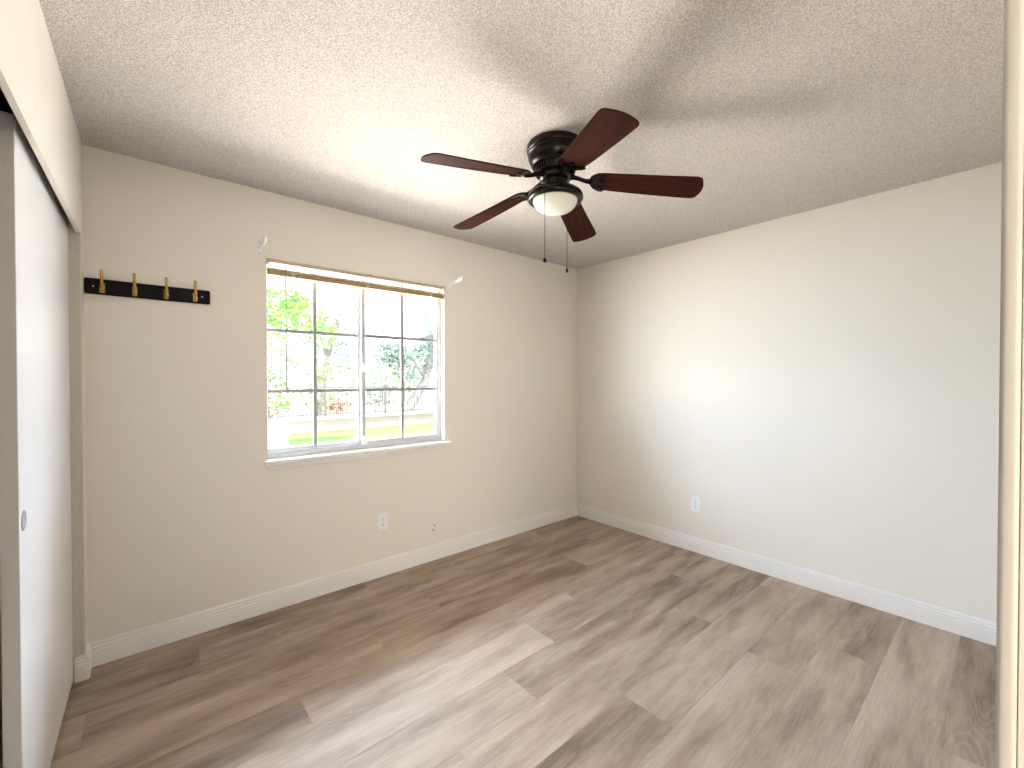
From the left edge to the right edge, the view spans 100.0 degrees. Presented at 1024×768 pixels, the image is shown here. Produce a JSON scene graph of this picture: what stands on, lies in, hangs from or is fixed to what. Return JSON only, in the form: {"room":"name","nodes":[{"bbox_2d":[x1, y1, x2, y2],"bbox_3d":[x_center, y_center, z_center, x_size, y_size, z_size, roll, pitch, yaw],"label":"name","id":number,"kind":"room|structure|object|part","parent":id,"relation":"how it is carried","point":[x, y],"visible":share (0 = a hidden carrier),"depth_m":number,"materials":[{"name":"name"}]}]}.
{"room":"empty bedroom","nodes":[
{"label":"empty bedroom","id":0,"kind":"room"},
{"bbox_2d":[0,0,87,651],"bbox_3d":[-1.092,0.123,0.842,0.115,2.440,2.940,-1,1,-40],"label":"wall","id":1,"kind":"structure","parent":0,"point":[31,81],"depth_m":1.29,"materials":[{"name":"white paint"}]},
{"bbox_2d":[0,87,60,203],"bbox_3d":[-1.184,-0.748,0.933,0.094,0.120,2.472,-1,1,-40],"label":"trim","id":2,"kind":"structure","parent":1,"relation":"attached to","point":[4,105],"depth_m":1.20,"materials":[{"name":"black"}]},
{"bbox_2d":[0,111,72,767],"bbox_3d":[-1.658,0.296,1.523,0.037,2.050,0.964,-1,1,-40],"label":"door","id":3,"kind":"structure","parent":1,"relation":"in","point":[36,546],"depth_m":1.30,"materials":[{"name":"white paint"}]},
{"bbox_3d":[-1.369,0.382,1.204,0.006,0.057,0.057,-1,1,-41],"label":"finger pull","id":4,"kind":"part","parent":3,"relation":"part of","materials":[{"name":"grey metal"}]},
{"bbox_2d":[68,231,84,682],"bbox_3d":[-1.976,0.329,1.898,0.114,2.006,0.018,-1,1,-41],"label":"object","id":5,"kind":"structure","parent":1,"relation":"attached to","point":[74,243],"depth_m":1.92,"materials":[{"name":"beige paint"}]},
{"bbox_2d":[75,643,91,682],"bbox_3d":[-1.963,1.274,1.970,0.048,0.114,0.111,-1,1,-41],"label":"baseboard","id":6,"kind":"structure","parent":1,"relation":"attached to","point":[83,663],"depth_m":1.93,"materials":[{"name":"white paint"}]},
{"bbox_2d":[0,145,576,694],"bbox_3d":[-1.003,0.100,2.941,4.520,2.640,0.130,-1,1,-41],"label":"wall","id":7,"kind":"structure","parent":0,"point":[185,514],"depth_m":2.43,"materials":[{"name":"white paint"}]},
{"bbox_2d":[84,269,209,304],"bbox_3d":[-1.786,-0.479,2.130,0.481,0.111,0.070,-1,1,-41],"label":"coat rack","id":8,"kind":"object","parent":7,"relation":"attached to","point":[101,286],"visible":1,"depth_m":2.13,"materials":[{"name":"black paint"}]},
{"bbox_2d":[257,236,266,255],"bbox_3d":[-1.394,-0.777,2.401,0.020,0.085,0.167,-1,1,-41],"label":"curtain rod bracket","id":9,"kind":"object","parent":7,"relation":"attached to","point":[260,244],"visible":1,"depth_m":2.44,"materials":[{"name":"white plastic"}]},
{"bbox_3d":[-1.447,-0.777,2.462,0.020,0.085,0.004,-1,1,-41],"label":"wall plate","id":10,"kind":"part","parent":9,"relation":"part of","materials":[{"name":"white plastic"}]},
{"bbox_3d":[-1.393,-0.789,2.399,0.016,0.035,0.163,-1,1,-41],"label":"arm","id":11,"kind":"part","parent":9,"relation":"part of","materials":[{"name":"white plastic"}]},
{"bbox_2d":[89,504,576,666],"bbox_3d":[-0.667,1.260,3.147,3.480,0.114,0.014,-1,1,-41],"label":"baseboard","id":12,"kind":"structure","parent":7,"relation":"attached to","point":[122,645],"depth_m":2.58,"materials":[{"name":"white paint"}]},
{"bbox_2d":[267,266,432,306],"bbox_3d":[-0.663,-0.956,3.830,12.000,0.408,0.791,-1,1,-41],"label":"roof eave","id":13,"kind":"object","parent":7,"relation":"attached to","point":[273,282],"visible":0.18,"depth_m":3.57,"materials":[{"name":"white paint"}]},
{"bbox_2d":[264,264,450,470],"bbox_3d":[-0.985,-0.119,2.917,1.255,1.233,0.140,-1,1,-41],"label":"window","id":14,"kind":"structure","parent":7,"relation":"in","point":[315,454],"depth_m":2.92,"materials":[{"name":"grey plastic"}]},
{"bbox_3d":[-1.250,-0.155,2.753,0.573,1.130,0.022,-1,1,-41],"label":"sash","id":15,"kind":"part","parent":14,"relation":"part of","materials":[{"name":"clear plastic"}]},
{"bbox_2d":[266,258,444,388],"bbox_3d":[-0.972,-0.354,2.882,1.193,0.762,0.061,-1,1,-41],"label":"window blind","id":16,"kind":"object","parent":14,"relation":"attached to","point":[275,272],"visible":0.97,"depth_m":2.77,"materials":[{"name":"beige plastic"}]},
{"bbox_3d":[-0.976,-0.653,2.884,1.179,0.028,0.046,-1,1,-41],"label":"rail","id":17,"kind":"part","parent":16,"relation":"part of","materials":[{"name":"beige wood"}]},
{"bbox_3d":[-0.974,0.454,2.911,1.255,0.028,0.108,-1,1,-41],"label":"sill","id":18,"kind":"part","parent":14,"relation":"part of","materials":[{"name":"white paint"}]},
{"bbox_3d":[-0.801,-0.159,3.106,0.587,1.130,0.022,-1,1,-41],"label":"sash","id":19,"kind":"part","parent":14,"relation":"part of","materials":[{"name":"clear glass"}]},
{"bbox_2d":[378,512,387,530],"bbox_3d":[-0.889,0.947,2.956,0.072,0.116,0.008,-1,1,-41],"label":"wall outlet","id":20,"kind":"object","parent":7,"relation":"attached to","point":[383,517],"visible":1,"depth_m":2.95,"materials":[{"name":"white plastic"}]},
{"bbox_2d":[449,276,462,289],"bbox_3d":[-0.420,-0.766,3.237,0.020,0.085,0.167,-1,1,-41],"label":"curtain rod bracket","id":21,"kind":"object","parent":7,"relation":"attached to","point":[451,282],"visible":1,"depth_m":3.27,"materials":[{"name":"white plastic"}]},
{"bbox_3d":[-0.419,-0.778,3.236,0.016,0.035,0.163,-1,1,-41],"label":"arm","id":22,"kind":"part","parent":21,"relation":"part of","materials":[{"name":"white plastic"}]},
{"bbox_2d":[0,516,995,767],"bbox_3d":[0.483,1.408,1.200,4.475,0.140,4.669,-1,1,-41],"label":"floor","id":23,"kind":"structure","parent":0,"point":[576,641],"depth_m":1.95,"materials":[{"name":"brown wood"}]},
{"bbox_2d":[39,0,1003,268],"bbox_3d":[0.455,-1.151,1.084,4.430,0.100,4.569,-1,1,-41],"label":"ceiling","id":24,"kind":"structure","parent":0,"point":[781,108],"depth_m":1.67,"materials":[{"name":"white paint"}]},
{"bbox_2d":[421,108,702,272],"bbox_3d":[0.165,-0.827,2.013,1.248,0.567,1.247,-1,1,-41],"label":"ceiling fan","id":25,"kind":"object","parent":24,"relation":"hanging from","point":[554,157],"visible":1,"depth_m":1.92,"materials":[{"name":"brown wood"}]},
{"bbox_3d":[-0.137,-0.902,1.781,0.490,0.089,0.142,0,1,-34],"label":"blade","id":26,"kind":"part","parent":25,"relation":"part of","materials":[{"name":"brown wood"}]},
{"bbox_3d":[-0.109,-0.908,2.278,0.490,0.089,0.142,0,1,41],"label":"blade","id":27,"kind":"part","parent":25,"relation":"part of","materials":[{"name":"brown wood"}]},
{"bbox_3d":[0.146,-0.712,1.922,0.003,0.295,0.003,-1,1,-41],"label":"pull chain","id":28,"kind":"part","parent":25,"relation":"part of","materials":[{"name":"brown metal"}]},
{"bbox_3d":[0.202,-0.834,2.012,0.208,0.074,0.208,-1,1,-41],"label":"lamp shade","id":29,"kind":"part","parent":25,"relation":"part of","materials":[{"name":"white glass"}]},
{"bbox_3d":[0.356,-0.909,2.392,0.142,0.089,0.490,0,1,22],"label":"blade","id":30,"kind":"part","parent":25,"relation":"part of","materials":[{"name":"brown wood"}]},
{"bbox_3d":[0.300,-0.901,1.613,0.142,0.089,0.490,0,1,-14],"label":"blade","id":31,"kind":"part","parent":25,"relation":"part of","materials":[{"name":"brown wood"}]},
{"bbox_3d":[0.608,-0.904,1.954,0.490,0.089,0.142,0,1,8],"label":"blade","id":32,"kind":"part","parent":25,"relation":"part of","materials":[{"name":"brown wood"}]},
{"bbox_2d":[577,162,1001,622],"bbox_3d":[2.202,0.102,2.564,0.130,2.640,4.619,-1,1,-41],"label":"wall","id":33,"kind":"structure","parent":0,"point":[824,381],"depth_m":2.73,"materials":[{"name":"white paint"}]},
{"bbox_2d":[691,496,699,512],"bbox_3d":[1.436,0.942,3.360,0.008,0.116,0.072,-1,1,-41],"label":"wall outlet","id":34,"kind":"object","parent":33,"relation":"attached to","point":[695,501],"visible":1,"depth_m":3.36,"materials":[{"name":"white plastic"}]},
{"bbox_2d":[577,504,996,645],"bbox_3d":[1.561,1.258,3.212,0.014,0.114,2.819,-1,1,-41],"label":"baseboard","id":35,"kind":"structure","parent":33,"relation":"attached to","point":[965,625],"depth_m":2.74,"materials":[{"name":"white paint"}]},
{"bbox_2d":[1016,171,1023,767],"bbox_3d":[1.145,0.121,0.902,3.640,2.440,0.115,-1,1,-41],"label":"door frame","id":36,"kind":"structure","parent":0,"point":[1023,171],"depth_m":0.44,"materials":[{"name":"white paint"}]},
{"bbox_2d":[995,0,1023,767],"bbox_3d":[0.210,0.294,0.185,0.861,2.110,0.014,-1,1,-41],"label":"trim","id":37,"kind":"structure","parent":36,"relation":"attached to","point":[1013,32],"depth_m":0.42,"materials":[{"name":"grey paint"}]},
{"label":"outside","id":38,"kind":"structure","parent":0,"visible":0},
{"bbox_2d":[268,385,433,418],"bbox_3d":[-26.090,1.144,45.727,140.000,0.350,76.650,-1,1,-41],"label":"ground","id":39,"kind":"structure","parent":38,"point":[353,399],"depth_m":25.90,"materials":[{"name":"white"}]},
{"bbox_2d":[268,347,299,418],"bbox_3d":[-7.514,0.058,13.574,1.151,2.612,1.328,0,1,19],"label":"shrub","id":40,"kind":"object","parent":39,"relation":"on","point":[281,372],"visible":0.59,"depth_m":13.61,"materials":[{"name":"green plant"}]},
{"bbox_2d":[277,292,355,415],"bbox_3d":[-7.734,-1.232,17.423,3.397,5.147,1.510,-1,1,-41],"label":"tree","id":41,"kind":"object","parent":39,"relation":"on","point":[327,351],"visible":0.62,"depth_m":17.45,"materials":[{"name":"green plant"}]},
{"bbox_2d":[292,354,343,416],"bbox_3d":[-6.646,0.149,14.867,1.814,2.394,1.085,-1,1,-41],"label":"shrub","id":42,"kind":"object","parent":39,"relation":"on","point":[322,377],"visible":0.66,"depth_m":14.77,"materials":[{"name":"green plant"}]},
{"bbox_2d":[321,398,352,415],"bbox_3d":[-6.601,0.904,16.221,1.211,0.849,0.824,-1,1,-41],"label":"shrub","id":43,"kind":"object","parent":39,"relation":"on","point":[333,401],"visible":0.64,"depth_m":16.20,"materials":[{"name":"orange plant"}]},
{"bbox_2d":[295,349,433,401],"bbox_3d":[-8.690,-0.596,26.749,9.038,3.622,2.241,-1,1,-41],"label":"shrub","id":44,"kind":"object","parent":39,"relation":"on","point":[397,381],"visible":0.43,"depth_m":26.65,"materials":[{"name":"green plant"}]},
{"bbox_2d":[365,377,394,412],"bbox_3d":[-5.605,0.512,17.859,1.588,1.596,1.094,-1,1,-41],"label":"shrub","id":45,"kind":"object","parent":39,"relation":"on","point":[369,393],"visible":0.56,"depth_m":17.79,"materials":[{"name":"green plant"}]},
{"bbox_2d":[371,309,433,411],"bbox_3d":[-3.843,-0.795,16.872,3.505,4.461,1.353,-1,1,-41],"label":"tree","id":46,"kind":"object","parent":39,"relation":"on","point":[389,356],"visible":0.68,"depth_m":16.77,"materials":[{"name":"green plant"}]},
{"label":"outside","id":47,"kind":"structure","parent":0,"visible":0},
{"bbox_2d":[268,434,290,448],"bbox_3d":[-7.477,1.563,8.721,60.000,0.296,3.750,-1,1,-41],"label":"ground walk","id":48,"kind":"structure","parent":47,"point":[277,441],"depth_m":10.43,"materials":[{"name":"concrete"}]},
{"bbox_2d":[267,287,340,349],"bbox_3d":[-4.903,-0.455,9.230,2.526,3.740,1.136,-1,1,-41],"label":"tree","id":49,"kind":"object","parent":48,"relation":"on","point":[295,306],"visible":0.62,"depth_m":9.29,"materials":[{"name":"green plant"}]},
{"bbox_2d":[268,410,433,435],"bbox_3d":[-3.227,1.243,14.512,54.000,0.605,0.520,-1,1,-41],"label":"wall","id":50,"kind":"structure","parent":48,"relation":"on","point":[284,426],"depth_m":12.71,"materials":[{"name":"beige"}]},
{"bbox_2d":[268,384,433,419],"bbox_3d":[-4.138,0.469,13.722,12.260,0.960,0.060,-1,1,-41],"label":"iron fence","id":51,"kind":"object","parent":50,"relation":"on","point":[385,411],"visible":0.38,"depth_m":12.89,"materials":[{"name":"grey metal"}]},
{"bbox_3d":[-5.465,0.483,12.582,0.060,0.960,0.060,-1,1,-41],"label":"post","id":52,"kind":"part","parent":51,"relation":"part of","materials":[{"name":"grey metal"}]},
{"bbox_3d":[-4.138,0.093,13.718,12.200,0.032,0.032,-1,1,-41],"label":"rail","id":53,"kind":"part","parent":51,"relation":"part of","materials":[{"name":"grey metal"}]},
{"bbox_3d":[-4.137,0.874,13.726,12.200,0.032,0.032,-1,1,-41],"label":"rail","id":54,"kind":"part","parent":51,"relation":"part of","materials":[{"name":"grey metal"}]},
{"bbox_3d":[-4.062,0.469,13.787,0.060,0.960,0.060,-1,1,-41],"label":"post","id":55,"kind":"part","parent":51,"relation":"part of","materials":[{"name":"grey metal"}]},
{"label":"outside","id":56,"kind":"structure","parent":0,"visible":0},
{"bbox_2d":[285,423,433,446],"bbox_3d":[5.106,1.411,18.971,27.550,0.262,3.700,-1,1,-41],"label":"lawn","id":57,"kind":"structure","parent":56,"point":[295,439],"depth_m":11.62,"materials":[{"name":"green plant"}]}
]}

